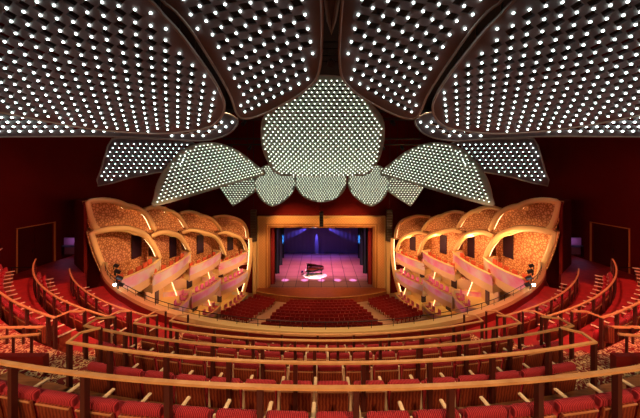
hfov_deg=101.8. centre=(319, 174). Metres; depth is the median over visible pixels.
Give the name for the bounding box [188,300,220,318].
box
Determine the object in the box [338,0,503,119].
ceiling petal
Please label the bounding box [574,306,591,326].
seat
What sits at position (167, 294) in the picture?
box
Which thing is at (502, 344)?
seat
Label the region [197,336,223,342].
seat
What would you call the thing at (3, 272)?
seat
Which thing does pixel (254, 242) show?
pilaster
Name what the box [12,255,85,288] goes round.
floor
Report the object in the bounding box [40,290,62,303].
seat
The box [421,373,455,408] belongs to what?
seat
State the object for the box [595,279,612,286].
seat
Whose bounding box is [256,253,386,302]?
stage
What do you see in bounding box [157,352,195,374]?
seat
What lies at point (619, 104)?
ceiling petal
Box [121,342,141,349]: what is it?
carpet
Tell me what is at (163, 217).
hood
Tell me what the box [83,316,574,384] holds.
rail
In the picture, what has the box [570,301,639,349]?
rail
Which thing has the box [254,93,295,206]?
ceiling petal
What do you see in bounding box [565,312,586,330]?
seat
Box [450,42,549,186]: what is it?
ceiling petal
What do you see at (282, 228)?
curtain
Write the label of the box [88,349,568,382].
floor
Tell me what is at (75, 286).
seat
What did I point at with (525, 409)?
seat
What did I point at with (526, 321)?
seat
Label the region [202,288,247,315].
box
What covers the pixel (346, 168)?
ceiling petal
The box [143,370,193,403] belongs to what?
seat
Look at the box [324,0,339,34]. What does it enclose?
ceiling petal
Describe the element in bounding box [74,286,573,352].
floor
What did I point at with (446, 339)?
seat
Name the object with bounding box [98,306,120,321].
seat
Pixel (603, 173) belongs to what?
wall
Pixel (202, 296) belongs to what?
box
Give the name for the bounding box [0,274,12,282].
seat
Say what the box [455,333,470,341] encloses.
seat
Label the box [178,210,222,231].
hood
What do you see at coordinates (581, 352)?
carpet
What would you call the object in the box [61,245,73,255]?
rail
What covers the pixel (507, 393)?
seat
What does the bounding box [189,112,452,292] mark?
wall
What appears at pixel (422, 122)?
ceiling petal
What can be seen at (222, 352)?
seat
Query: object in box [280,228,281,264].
curtain
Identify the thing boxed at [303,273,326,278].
mat
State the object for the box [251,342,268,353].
seat
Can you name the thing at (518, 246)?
box
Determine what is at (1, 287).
seat
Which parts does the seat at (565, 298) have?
panel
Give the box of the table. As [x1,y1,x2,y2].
[571,245,583,255]
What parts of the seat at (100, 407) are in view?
panel, backrest, armrest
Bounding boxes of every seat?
[0,264,14,285]
[0,271,13,285]
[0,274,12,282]
[0,278,12,286]
[0,282,13,290]
[0,286,15,295]
[0,377,49,417]
[0,383,79,417]
[1,290,17,297]
[2,297,24,320]
[2,300,30,324]
[4,304,34,324]
[13,309,43,332]
[17,314,52,337]
[29,318,63,349]
[35,388,114,417]
[36,272,53,283]
[36,279,55,289]
[37,275,53,286]
[38,323,75,352]
[40,287,59,306]
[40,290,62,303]
[46,294,67,313]
[47,298,70,314]
[56,302,78,321]
[58,306,81,324]
[69,312,94,330]
[74,284,91,299]
[74,315,103,331]
[75,392,151,417]
[79,291,94,307]
[82,295,101,305]
[85,361,138,394]
[87,299,107,314]
[87,319,112,338]
[92,302,113,319]
[95,341,134,366]
[96,323,126,344]
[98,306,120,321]
[113,345,153,367]
[114,314,137,330]
[114,366,162,399]
[118,396,190,417]
[122,318,145,332]
[134,349,174,370]
[137,321,159,336]
[141,338,158,351]
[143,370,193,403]
[157,340,174,353]
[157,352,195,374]
[173,399,230,417]
[175,373,222,406]
[179,343,196,355]
[181,356,217,377]
[182,333,207,345]
[196,345,225,356]
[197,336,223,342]
[206,358,241,377]
[209,375,253,408]
[215,401,272,417]
[216,338,239,348]
[216,347,245,362]
[233,340,250,351]
[233,362,260,382]
[238,349,265,365]
[244,376,284,410]
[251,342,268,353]
[260,351,286,359]
[265,364,289,383]
[265,402,315,417]
[269,343,288,353]
[280,377,316,411]
[283,352,307,370]
[289,344,308,360]
[289,365,317,384]
[307,352,328,371]
[309,345,327,360]
[316,406,363,417]
[317,377,351,411]
[318,365,344,380]
[328,345,346,360]
[330,352,351,371]
[346,365,372,384]
[348,344,364,356]
[352,351,373,367]
[353,376,386,411]
[365,401,412,417]
[367,343,384,357]
[373,364,399,383]
[374,350,396,359]
[385,310,389,317]
[385,342,403,353]
[387,375,421,410]
[396,349,415,364]
[399,363,426,382]
[403,340,418,349]
[412,399,460,417]
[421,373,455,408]
[423,347,439,358]
[424,338,438,347]
[425,356,452,377]
[438,336,455,348]
[439,345,456,357]
[452,354,477,377]
[454,370,488,406]
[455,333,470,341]
[458,396,507,417]
[461,343,478,355]
[477,351,501,374]
[478,339,497,354]
[487,367,520,402]
[496,335,513,352]
[500,321,516,336]
[500,348,523,370]
[503,392,556,417]
[513,317,528,331]
[517,363,544,399]
[521,314,534,330]
[521,344,544,368]
[530,310,545,323]
[536,323,557,341]
[539,306,549,319]
[539,340,558,365]
[542,302,558,316]
[547,388,598,417]
[548,319,567,339]
[549,299,563,315]
[551,295,567,309]
[552,361,578,394]
[554,291,568,308]
[557,288,573,306]
[557,315,577,334]
[559,284,573,302]
[560,281,573,294]
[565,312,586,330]
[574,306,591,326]
[582,302,599,322]
[583,298,601,318]
[587,295,607,314]
[587,383,637,417]
[590,290,608,311]
[590,323,613,349]
[593,289,608,307]
[594,284,612,290]
[595,272,612,280]
[595,275,612,286]
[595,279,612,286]
[604,318,628,340]
[610,314,632,333]
[621,309,639,331]
[622,379,639,417]
[632,267,639,282]
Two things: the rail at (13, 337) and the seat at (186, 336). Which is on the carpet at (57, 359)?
the rail at (13, 337)
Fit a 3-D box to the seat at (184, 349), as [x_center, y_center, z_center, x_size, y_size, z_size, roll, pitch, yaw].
[-3.431,4.856,6.981,0.555,0.909,0.554,0,0,12]
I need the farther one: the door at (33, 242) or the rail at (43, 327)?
the door at (33, 242)
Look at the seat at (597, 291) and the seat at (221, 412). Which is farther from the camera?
the seat at (597, 291)
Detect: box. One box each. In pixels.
[86,225,161,293]
[142,228,191,293]
[145,283,191,312]
[171,272,220,309]
[179,227,226,281]
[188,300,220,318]
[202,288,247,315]
[213,230,247,275]
[215,267,248,296]
[394,267,427,296]
[395,230,430,275]
[395,288,440,314]
[417,227,464,281]
[422,272,472,309]
[422,300,457,319]
[452,228,502,293]
[452,283,499,313]
[482,225,559,294]
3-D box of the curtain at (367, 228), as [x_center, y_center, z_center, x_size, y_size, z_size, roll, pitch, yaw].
[8.750,10.400,39.600,3.100,11.800,0.260,0,0,0]
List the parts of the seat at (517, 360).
panel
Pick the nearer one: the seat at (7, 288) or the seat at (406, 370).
the seat at (406, 370)
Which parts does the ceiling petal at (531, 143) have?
lattice panel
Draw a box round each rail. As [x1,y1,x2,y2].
[0,248,85,352]
[0,323,52,343]
[0,333,40,352]
[0,359,639,417]
[3,267,31,280]
[32,259,131,346]
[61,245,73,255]
[66,326,597,411]
[69,268,166,337]
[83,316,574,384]
[105,265,541,328]
[133,314,521,360]
[169,314,483,354]
[485,268,578,338]
[522,259,616,346]
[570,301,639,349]
[604,323,639,343]
[617,267,639,280]
[617,333,639,352]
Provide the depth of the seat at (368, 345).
7.59 m
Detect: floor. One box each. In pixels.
[0,319,50,347]
[0,366,639,417]
[10,277,97,351]
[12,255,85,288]
[36,282,141,345]
[52,348,604,411]
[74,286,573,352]
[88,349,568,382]
[215,293,429,326]
[513,282,612,345]
[551,277,639,352]
[561,255,634,289]
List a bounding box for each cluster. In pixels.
[113,263,124,288]
[319,109,322,226]
[524,263,534,288]
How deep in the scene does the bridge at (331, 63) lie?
9.59 m
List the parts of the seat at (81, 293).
panel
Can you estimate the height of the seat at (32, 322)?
0.909 m
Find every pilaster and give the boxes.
[253,241,256,293]
[386,241,389,294]
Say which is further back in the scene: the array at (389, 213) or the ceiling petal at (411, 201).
the array at (389, 213)
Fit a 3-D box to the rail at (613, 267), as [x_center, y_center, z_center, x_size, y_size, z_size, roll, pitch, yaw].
[10.127,4.643,9.636,9.294,1.335,0.883,0,0,-31]
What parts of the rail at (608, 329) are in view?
post, rail, post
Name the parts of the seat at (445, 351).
panel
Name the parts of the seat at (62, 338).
panel, leg, armrest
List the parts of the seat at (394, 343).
backrest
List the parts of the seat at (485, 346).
backrest, panel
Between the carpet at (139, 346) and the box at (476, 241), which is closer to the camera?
the carpet at (139, 346)
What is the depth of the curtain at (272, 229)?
38.74 m
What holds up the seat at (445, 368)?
on the floor
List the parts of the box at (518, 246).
door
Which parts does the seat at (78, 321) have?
panel, backrest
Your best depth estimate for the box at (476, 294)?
25.24 m
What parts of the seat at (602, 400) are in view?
armrest, backrest, panel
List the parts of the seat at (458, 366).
panel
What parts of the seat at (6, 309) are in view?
panel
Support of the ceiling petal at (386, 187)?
hanging from the ceiling
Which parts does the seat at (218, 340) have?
backrest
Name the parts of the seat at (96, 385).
panel, backrest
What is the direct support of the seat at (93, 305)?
on the floor at (546, 293)
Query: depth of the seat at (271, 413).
2.94 m
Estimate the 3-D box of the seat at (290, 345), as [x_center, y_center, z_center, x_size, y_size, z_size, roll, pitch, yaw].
[-0.618,5.426,7.793,0.555,0.909,0.554,0,0,3]
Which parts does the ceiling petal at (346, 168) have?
lattice panel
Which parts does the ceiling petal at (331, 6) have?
lattice panel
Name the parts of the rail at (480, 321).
post, post, rail, post, post, post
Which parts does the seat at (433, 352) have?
backrest, panel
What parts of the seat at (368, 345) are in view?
backrest, panel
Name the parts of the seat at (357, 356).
backrest, panel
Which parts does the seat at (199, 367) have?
panel, backrest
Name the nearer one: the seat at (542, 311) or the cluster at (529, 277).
the seat at (542, 311)
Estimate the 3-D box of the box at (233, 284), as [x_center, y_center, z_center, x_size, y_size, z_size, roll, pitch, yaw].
[-11.892,12.857,33.749,3.181,3.426,5.235,0,0,23]
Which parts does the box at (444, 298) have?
door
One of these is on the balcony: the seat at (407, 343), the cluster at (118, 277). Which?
the cluster at (118, 277)
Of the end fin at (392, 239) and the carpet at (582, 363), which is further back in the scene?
the end fin at (392, 239)
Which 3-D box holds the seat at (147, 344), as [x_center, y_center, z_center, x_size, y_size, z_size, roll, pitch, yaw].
[-4.535,4.856,7.244,0.555,0.909,0.554,0,0,15]
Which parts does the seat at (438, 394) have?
panel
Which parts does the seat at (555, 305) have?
panel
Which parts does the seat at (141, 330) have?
panel, backrest, leg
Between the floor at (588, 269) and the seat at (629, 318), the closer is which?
the seat at (629, 318)
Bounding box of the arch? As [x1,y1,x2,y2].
[257,216,385,288]
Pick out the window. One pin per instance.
(67, 240)
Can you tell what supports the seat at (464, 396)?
on the floor at (52, 348)
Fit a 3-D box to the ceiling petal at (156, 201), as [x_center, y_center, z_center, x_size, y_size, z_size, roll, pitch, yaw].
[-7.415,-3.612,19.340,0.837,11.175,8.805,0,0,41]
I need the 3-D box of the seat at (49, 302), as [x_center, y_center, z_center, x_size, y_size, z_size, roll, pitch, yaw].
[-9.317,4.856,9.319,0.555,0.909,0.554,0,0,32]
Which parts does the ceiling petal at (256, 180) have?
lattice panel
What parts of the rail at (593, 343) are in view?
post, post, post, post, post, post, rail, post, post, post, post, post, post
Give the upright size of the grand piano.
2.002 m
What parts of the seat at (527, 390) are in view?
panel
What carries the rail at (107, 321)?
on the floor at (64, 288)
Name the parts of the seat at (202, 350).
panel, backrest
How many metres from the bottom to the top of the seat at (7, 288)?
0.909 m
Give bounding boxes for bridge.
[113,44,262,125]
[222,73,422,149]
[266,1,381,67]
[380,31,586,125]
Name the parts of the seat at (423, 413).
backrest, armrest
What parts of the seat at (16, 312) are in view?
panel, backrest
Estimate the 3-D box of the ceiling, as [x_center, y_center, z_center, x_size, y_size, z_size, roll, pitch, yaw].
[0.200,-9.400,25.800,39.400,0.400,64.400,0,0,0]
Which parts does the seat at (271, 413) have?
backrest, armrest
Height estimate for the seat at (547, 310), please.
0.909 m
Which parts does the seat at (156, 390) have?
panel, backrest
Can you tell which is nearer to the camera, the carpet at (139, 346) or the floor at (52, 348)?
the floor at (52, 348)
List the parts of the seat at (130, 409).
panel, backrest, armrest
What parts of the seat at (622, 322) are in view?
backrest, panel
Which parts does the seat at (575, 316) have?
panel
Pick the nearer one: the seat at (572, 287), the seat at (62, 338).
the seat at (62, 338)
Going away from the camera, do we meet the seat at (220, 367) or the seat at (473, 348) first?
the seat at (220, 367)
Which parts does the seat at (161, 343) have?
panel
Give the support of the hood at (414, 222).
on the box at (410, 245)
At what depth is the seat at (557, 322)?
7.82 m
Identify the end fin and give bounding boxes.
[242,238,252,291]
[390,238,400,291]
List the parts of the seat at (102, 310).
backrest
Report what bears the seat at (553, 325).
on the floor at (584, 289)
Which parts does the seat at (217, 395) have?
panel, backrest, armrest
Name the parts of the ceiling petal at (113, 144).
lattice panel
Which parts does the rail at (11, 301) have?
post, post, post, rail, post, post, post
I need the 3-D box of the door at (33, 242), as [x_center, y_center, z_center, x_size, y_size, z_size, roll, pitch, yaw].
[-19.200,4.775,17.550,0.300,2.850,2.420,0,0,0]
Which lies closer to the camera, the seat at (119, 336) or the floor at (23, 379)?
the floor at (23, 379)
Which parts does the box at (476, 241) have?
door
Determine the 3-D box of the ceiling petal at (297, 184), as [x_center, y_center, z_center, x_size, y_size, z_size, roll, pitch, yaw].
[0.104,-3.151,27.181,5.404,12.098,0.636,0,0,0]
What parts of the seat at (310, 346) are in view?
backrest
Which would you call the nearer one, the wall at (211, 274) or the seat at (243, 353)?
the seat at (243, 353)
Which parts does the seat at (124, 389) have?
panel, backrest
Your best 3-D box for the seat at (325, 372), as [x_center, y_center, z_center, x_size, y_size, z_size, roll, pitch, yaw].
[0.233,4.286,5.453,0.555,0.909,0.554,0,0,0]
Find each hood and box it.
[82,197,156,231]
[143,205,187,233]
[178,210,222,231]
[212,215,248,239]
[394,215,431,239]
[421,210,465,231]
[456,205,501,233]
[488,197,563,231]
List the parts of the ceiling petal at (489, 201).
suspension rod, lattice panel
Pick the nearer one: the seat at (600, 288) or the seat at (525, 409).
the seat at (525, 409)
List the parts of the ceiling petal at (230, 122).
suspension rod, lattice panel, suspension rod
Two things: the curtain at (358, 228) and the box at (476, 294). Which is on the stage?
the curtain at (358, 228)
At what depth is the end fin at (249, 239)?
36.24 m
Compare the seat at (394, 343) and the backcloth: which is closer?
the seat at (394, 343)
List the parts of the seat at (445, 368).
backrest, panel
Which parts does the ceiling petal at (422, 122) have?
lattice panel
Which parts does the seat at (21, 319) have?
panel, backrest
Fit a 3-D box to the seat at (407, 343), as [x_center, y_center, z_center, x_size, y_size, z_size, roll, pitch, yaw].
[2.775,5.426,7.970,0.555,0.909,0.554,0,0,-9]
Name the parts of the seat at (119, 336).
panel, backrest, armrest, leg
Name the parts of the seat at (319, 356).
backrest, panel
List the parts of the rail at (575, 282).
post, post, post, rail, post, post, post, post, post, post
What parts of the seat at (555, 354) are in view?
panel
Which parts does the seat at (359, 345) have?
backrest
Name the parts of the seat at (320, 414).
backrest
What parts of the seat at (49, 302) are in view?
panel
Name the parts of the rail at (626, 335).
post, rail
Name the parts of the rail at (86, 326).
post, post, post, post, post, post, post, rail, post, post, post, post, post, post, post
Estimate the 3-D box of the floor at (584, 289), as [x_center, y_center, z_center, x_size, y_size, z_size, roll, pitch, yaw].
[9.912,5.685,9.999,8.641,0.750,1.641,0,0,-33]
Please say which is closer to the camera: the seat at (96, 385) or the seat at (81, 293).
the seat at (96, 385)
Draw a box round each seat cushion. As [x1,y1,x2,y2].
[58,329,61,343]
[210,409,214,417]
[458,409,464,417]
[503,405,510,417]
[592,328,598,341]
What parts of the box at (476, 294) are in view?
door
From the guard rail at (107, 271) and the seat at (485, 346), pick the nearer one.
the seat at (485, 346)
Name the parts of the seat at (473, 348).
panel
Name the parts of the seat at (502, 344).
panel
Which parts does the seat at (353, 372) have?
backrest, panel, armrest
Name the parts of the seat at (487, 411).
armrest, backrest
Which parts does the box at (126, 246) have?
door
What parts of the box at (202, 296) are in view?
door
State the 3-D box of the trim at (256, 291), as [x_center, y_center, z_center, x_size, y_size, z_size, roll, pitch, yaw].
[0.200,16.340,35.578,18.447,0.140,2.117,0,0,0]
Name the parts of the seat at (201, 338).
backrest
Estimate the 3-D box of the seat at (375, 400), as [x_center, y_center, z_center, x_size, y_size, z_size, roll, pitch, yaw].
[0.800,3.716,4.302,0.555,0.909,0.554,0,0,-2]
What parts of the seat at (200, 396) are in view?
panel, backrest, armrest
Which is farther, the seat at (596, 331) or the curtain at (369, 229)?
the curtain at (369, 229)
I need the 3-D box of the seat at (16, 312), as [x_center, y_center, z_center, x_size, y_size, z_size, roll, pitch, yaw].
[-8.432,4.286,7.497,0.555,0.909,0.554,0,0,27]
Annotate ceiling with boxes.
[4,0,638,111]
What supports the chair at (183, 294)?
on the box at (167, 294)
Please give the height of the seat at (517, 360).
0.909 m
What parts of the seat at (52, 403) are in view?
panel, backrest, armrest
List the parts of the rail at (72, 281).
post, post, post, post, post, post, rail, post, post, post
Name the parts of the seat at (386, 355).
panel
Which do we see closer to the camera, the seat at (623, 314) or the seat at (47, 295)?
the seat at (623, 314)
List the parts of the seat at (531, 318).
backrest, panel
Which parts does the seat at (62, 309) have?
panel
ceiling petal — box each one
[0,0,225,134]
[0,4,238,141]
[96,55,194,186]
[151,46,264,205]
[160,0,322,119]
[220,97,255,205]
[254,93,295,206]
[261,8,384,176]
[295,90,346,201]
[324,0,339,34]
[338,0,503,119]
[347,165,388,206]
[379,34,494,205]
[388,177,423,205]
[414,0,639,141]
[431,0,639,134]
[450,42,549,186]
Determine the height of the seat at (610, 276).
0.909 m
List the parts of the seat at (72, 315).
panel, backrest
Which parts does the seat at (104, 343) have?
panel, backrest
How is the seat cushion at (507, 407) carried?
on the seat at (525, 409)
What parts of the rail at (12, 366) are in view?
post, post, post, post, rail, post, post, post, post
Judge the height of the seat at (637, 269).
0.909 m
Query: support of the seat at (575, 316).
on the floor at (584, 289)
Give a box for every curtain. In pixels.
[271,228,274,284]
[275,228,279,273]
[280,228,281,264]
[282,228,283,257]
[358,228,359,257]
[360,228,362,264]
[363,228,366,273]
[367,228,367,281]
[368,228,371,284]
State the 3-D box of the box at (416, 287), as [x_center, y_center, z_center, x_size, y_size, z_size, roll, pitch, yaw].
[12.291,12.857,33.749,3.181,3.426,5.235,0,0,-23]
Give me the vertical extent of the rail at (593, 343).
1.335 m
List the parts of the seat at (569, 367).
backrest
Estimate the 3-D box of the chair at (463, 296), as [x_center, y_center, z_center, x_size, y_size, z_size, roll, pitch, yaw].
[13.469,11.835,24.810,0.510,0.920,0.440,0,0,11]
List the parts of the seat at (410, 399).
panel, armrest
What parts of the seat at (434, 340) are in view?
backrest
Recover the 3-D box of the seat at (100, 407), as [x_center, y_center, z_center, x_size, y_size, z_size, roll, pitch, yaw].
[-2.599,3.146,3.315,0.555,0.909,0.554,0,0,8]
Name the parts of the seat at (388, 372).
panel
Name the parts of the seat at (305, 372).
backrest, panel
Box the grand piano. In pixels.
[305,263,323,275]
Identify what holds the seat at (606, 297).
on the floor at (584, 289)
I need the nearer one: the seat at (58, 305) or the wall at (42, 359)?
the wall at (42, 359)
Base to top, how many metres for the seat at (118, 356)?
0.909 m
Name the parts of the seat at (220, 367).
panel, backrest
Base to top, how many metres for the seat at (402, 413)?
0.909 m
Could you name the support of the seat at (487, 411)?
on the floor at (23, 379)
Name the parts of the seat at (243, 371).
panel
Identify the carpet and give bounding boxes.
[0,323,91,388]
[0,367,6,375]
[73,349,96,361]
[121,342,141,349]
[172,332,204,339]
[449,333,479,340]
[513,343,533,349]
[557,331,639,389]
[563,350,589,360]
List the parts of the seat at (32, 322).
panel, backrest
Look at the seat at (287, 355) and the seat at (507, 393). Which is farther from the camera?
the seat at (287, 355)
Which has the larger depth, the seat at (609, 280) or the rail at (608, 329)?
the seat at (609, 280)
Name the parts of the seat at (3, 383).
backrest, armrest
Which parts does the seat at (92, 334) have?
backrest, panel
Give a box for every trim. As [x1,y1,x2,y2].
[256,291,386,297]
[571,237,580,253]
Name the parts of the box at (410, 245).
door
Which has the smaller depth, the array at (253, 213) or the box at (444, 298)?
the box at (444, 298)
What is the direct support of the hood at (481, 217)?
on the box at (476, 241)
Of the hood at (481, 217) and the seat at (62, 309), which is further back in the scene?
the hood at (481, 217)
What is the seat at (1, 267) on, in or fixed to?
on the floor at (24, 287)
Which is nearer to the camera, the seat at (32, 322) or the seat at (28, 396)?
the seat at (28, 396)
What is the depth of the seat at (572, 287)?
11.80 m
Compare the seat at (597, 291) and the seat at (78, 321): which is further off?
the seat at (597, 291)
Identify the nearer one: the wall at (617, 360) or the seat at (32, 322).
the wall at (617, 360)
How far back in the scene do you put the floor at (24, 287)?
9.74 m
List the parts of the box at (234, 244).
door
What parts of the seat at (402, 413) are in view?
backrest, armrest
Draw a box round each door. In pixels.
[16,221,55,273]
[590,221,629,273]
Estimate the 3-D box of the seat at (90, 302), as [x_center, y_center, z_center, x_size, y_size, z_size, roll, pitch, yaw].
[-8.982,5.426,10.480,0.555,0.909,0.554,0,0,33]
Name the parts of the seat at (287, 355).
backrest, panel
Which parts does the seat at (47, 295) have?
panel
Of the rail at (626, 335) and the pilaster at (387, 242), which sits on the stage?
the pilaster at (387, 242)
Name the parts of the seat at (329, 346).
backrest, panel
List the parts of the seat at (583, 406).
armrest, backrest, panel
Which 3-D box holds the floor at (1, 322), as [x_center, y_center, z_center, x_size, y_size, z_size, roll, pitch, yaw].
[-10.638,4.545,7.979,9.375,0.750,1.664,0,0,33]
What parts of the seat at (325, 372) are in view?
backrest, panel, armrest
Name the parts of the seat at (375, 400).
backrest, panel, armrest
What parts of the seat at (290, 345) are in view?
backrest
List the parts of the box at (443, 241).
door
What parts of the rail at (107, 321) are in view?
post, post, post, post, post, rail, post, post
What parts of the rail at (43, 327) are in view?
post, rail, post, post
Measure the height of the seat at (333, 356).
0.909 m
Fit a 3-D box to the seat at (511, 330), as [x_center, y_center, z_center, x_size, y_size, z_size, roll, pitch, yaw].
[6.418,5.426,8.956,0.555,0.909,0.554,0,0,-21]
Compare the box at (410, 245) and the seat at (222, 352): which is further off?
the box at (410, 245)
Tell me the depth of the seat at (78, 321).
8.07 m
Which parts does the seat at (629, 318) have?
backrest, panel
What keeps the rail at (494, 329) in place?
on the floor
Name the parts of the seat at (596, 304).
panel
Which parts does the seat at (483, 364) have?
panel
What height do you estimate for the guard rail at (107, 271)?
0.333 m
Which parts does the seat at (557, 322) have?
panel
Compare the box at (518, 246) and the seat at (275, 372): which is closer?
the seat at (275, 372)
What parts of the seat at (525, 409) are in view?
armrest, backrest, panel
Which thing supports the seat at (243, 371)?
on the floor
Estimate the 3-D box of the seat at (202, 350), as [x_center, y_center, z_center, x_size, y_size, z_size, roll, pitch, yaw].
[-2.873,4.856,6.876,0.555,0.909,0.554,0,0,10]
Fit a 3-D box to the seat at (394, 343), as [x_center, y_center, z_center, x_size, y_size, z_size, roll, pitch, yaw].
[2.213,5.426,7.893,0.555,0.909,0.554,0,0,-7]
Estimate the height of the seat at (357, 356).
0.909 m
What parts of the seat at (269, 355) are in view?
panel, backrest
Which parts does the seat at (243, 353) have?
panel, backrest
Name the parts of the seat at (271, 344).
backrest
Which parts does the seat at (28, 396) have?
panel, backrest, armrest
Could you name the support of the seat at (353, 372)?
on the floor at (92, 349)
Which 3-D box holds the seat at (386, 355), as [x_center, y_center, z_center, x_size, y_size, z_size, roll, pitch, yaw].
[1.649,4.856,6.671,0.555,0.909,0.554,0,0,-4]
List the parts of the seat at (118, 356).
panel, backrest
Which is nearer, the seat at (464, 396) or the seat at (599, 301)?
the seat at (464, 396)
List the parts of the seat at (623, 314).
panel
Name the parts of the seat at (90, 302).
panel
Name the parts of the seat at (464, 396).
panel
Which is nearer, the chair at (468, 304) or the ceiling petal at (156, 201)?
the ceiling petal at (156, 201)
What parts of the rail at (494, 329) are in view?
post, post, post, post, post, rail, post, post, post, post, post, post, post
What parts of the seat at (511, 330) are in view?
backrest, panel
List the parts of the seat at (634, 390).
armrest, backrest, panel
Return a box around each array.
[250,121,256,240]
[386,210,392,240]
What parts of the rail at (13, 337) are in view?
post, rail, post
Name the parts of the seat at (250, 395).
panel, backrest, armrest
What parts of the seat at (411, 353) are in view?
panel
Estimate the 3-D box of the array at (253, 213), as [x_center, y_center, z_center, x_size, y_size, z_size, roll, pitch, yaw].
[-9.350,0.055,36.600,0.800,18.510,0.600,0,0,0]
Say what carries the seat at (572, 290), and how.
on the floor at (546, 293)
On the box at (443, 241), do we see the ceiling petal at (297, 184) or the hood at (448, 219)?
the hood at (448, 219)
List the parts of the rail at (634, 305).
post, post, rail, post, post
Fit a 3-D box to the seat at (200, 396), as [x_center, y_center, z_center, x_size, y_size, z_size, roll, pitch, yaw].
[-2.034,3.716,4.416,0.555,0.909,0.554,0,0,6]
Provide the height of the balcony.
1.670 m
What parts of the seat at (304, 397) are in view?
backrest, panel, armrest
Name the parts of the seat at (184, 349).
panel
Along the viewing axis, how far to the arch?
37.50 m
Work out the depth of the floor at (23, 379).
4.34 m
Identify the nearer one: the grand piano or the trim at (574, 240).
the trim at (574, 240)
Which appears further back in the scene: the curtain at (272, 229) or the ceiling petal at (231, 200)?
the curtain at (272, 229)
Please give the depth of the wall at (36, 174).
18.84 m
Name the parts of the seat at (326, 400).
backrest, panel, armrest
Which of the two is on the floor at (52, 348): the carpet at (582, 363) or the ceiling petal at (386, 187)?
the carpet at (582, 363)
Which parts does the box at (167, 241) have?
door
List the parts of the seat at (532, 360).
panel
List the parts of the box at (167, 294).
door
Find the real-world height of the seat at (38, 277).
0.909 m
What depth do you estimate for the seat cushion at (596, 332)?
6.71 m
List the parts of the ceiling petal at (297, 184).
lattice panel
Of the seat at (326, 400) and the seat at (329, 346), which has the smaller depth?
the seat at (326, 400)
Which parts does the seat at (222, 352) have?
panel, backrest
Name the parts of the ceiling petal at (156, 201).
lattice panel, suspension rod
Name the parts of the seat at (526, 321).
panel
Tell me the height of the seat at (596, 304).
0.909 m
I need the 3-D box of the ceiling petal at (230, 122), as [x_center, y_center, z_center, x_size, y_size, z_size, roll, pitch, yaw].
[-7.346,-5.136,8.075,9.666,8.127,0.676,0,0,0]
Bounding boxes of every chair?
[182,289,187,298]
[458,294,464,300]
[463,299,470,306]
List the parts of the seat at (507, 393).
panel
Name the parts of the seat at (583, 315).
panel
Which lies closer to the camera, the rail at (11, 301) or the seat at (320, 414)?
the seat at (320, 414)
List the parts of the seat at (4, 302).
panel, backrest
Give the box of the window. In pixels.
[64,237,73,253]
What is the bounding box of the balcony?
[97,262,548,345]
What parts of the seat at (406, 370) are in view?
panel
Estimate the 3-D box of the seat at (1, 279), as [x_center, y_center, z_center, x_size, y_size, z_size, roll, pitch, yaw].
[-12.213,4.286,9.991,0.555,0.909,0.554,0,0,40]
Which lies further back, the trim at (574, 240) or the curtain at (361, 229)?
the curtain at (361, 229)
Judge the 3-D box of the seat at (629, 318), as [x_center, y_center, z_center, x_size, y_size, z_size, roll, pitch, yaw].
[8.380,4.286,7.277,0.555,0.909,0.554,0,0,-25]
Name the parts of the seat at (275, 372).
panel, backrest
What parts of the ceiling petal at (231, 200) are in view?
suspension rod, lattice panel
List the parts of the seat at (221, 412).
backrest, armrest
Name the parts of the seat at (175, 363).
panel, backrest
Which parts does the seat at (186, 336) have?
backrest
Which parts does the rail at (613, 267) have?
post, post, post, rail, post, post, post, post, post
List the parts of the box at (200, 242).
door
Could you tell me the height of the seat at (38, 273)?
0.909 m
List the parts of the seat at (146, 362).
panel, backrest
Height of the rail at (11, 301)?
1.335 m
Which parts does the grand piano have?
lid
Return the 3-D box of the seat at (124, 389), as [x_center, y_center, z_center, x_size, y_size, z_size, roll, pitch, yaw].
[-3.158,3.716,4.571,0.555,0.909,0.554,0,0,10]
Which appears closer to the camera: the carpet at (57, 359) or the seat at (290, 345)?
the carpet at (57, 359)
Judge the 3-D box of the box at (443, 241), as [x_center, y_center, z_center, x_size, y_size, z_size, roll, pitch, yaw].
[13.314,8.271,29.726,3.499,5.248,7.603,0,0,-21]
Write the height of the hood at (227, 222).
4.144 m
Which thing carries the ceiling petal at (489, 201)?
hanging from the ceiling
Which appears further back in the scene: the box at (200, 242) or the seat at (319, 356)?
the box at (200, 242)
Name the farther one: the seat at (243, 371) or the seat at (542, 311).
the seat at (542, 311)
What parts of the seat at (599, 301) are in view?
panel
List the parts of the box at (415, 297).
door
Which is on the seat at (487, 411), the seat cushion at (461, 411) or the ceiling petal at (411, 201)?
the seat cushion at (461, 411)
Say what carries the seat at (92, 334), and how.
on the floor at (64, 288)
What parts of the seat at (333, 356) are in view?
backrest, panel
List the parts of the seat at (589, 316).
backrest, panel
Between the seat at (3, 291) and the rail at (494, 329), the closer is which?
the rail at (494, 329)
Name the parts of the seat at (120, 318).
backrest, panel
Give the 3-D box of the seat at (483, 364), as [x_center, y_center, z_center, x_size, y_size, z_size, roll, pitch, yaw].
[3.620,4.286,5.759,0.555,0.909,0.554,0,0,-10]
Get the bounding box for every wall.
[0,22,188,273]
[0,353,48,376]
[74,197,100,288]
[137,269,217,297]
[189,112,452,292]
[425,270,509,299]
[453,27,639,274]
[546,197,570,288]
[610,353,639,368]
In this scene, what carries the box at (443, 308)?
on the floor at (265, 314)
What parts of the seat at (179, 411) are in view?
backrest, armrest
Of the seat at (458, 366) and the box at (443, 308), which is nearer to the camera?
the seat at (458, 366)
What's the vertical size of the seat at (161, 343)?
0.909 m
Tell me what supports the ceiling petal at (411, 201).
hanging from the ceiling
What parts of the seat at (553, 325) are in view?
backrest, panel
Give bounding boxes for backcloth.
[284,228,357,252]
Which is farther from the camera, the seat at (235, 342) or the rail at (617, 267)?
the rail at (617, 267)
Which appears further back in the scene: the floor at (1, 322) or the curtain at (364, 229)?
the curtain at (364, 229)
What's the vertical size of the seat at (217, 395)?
0.909 m
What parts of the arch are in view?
frame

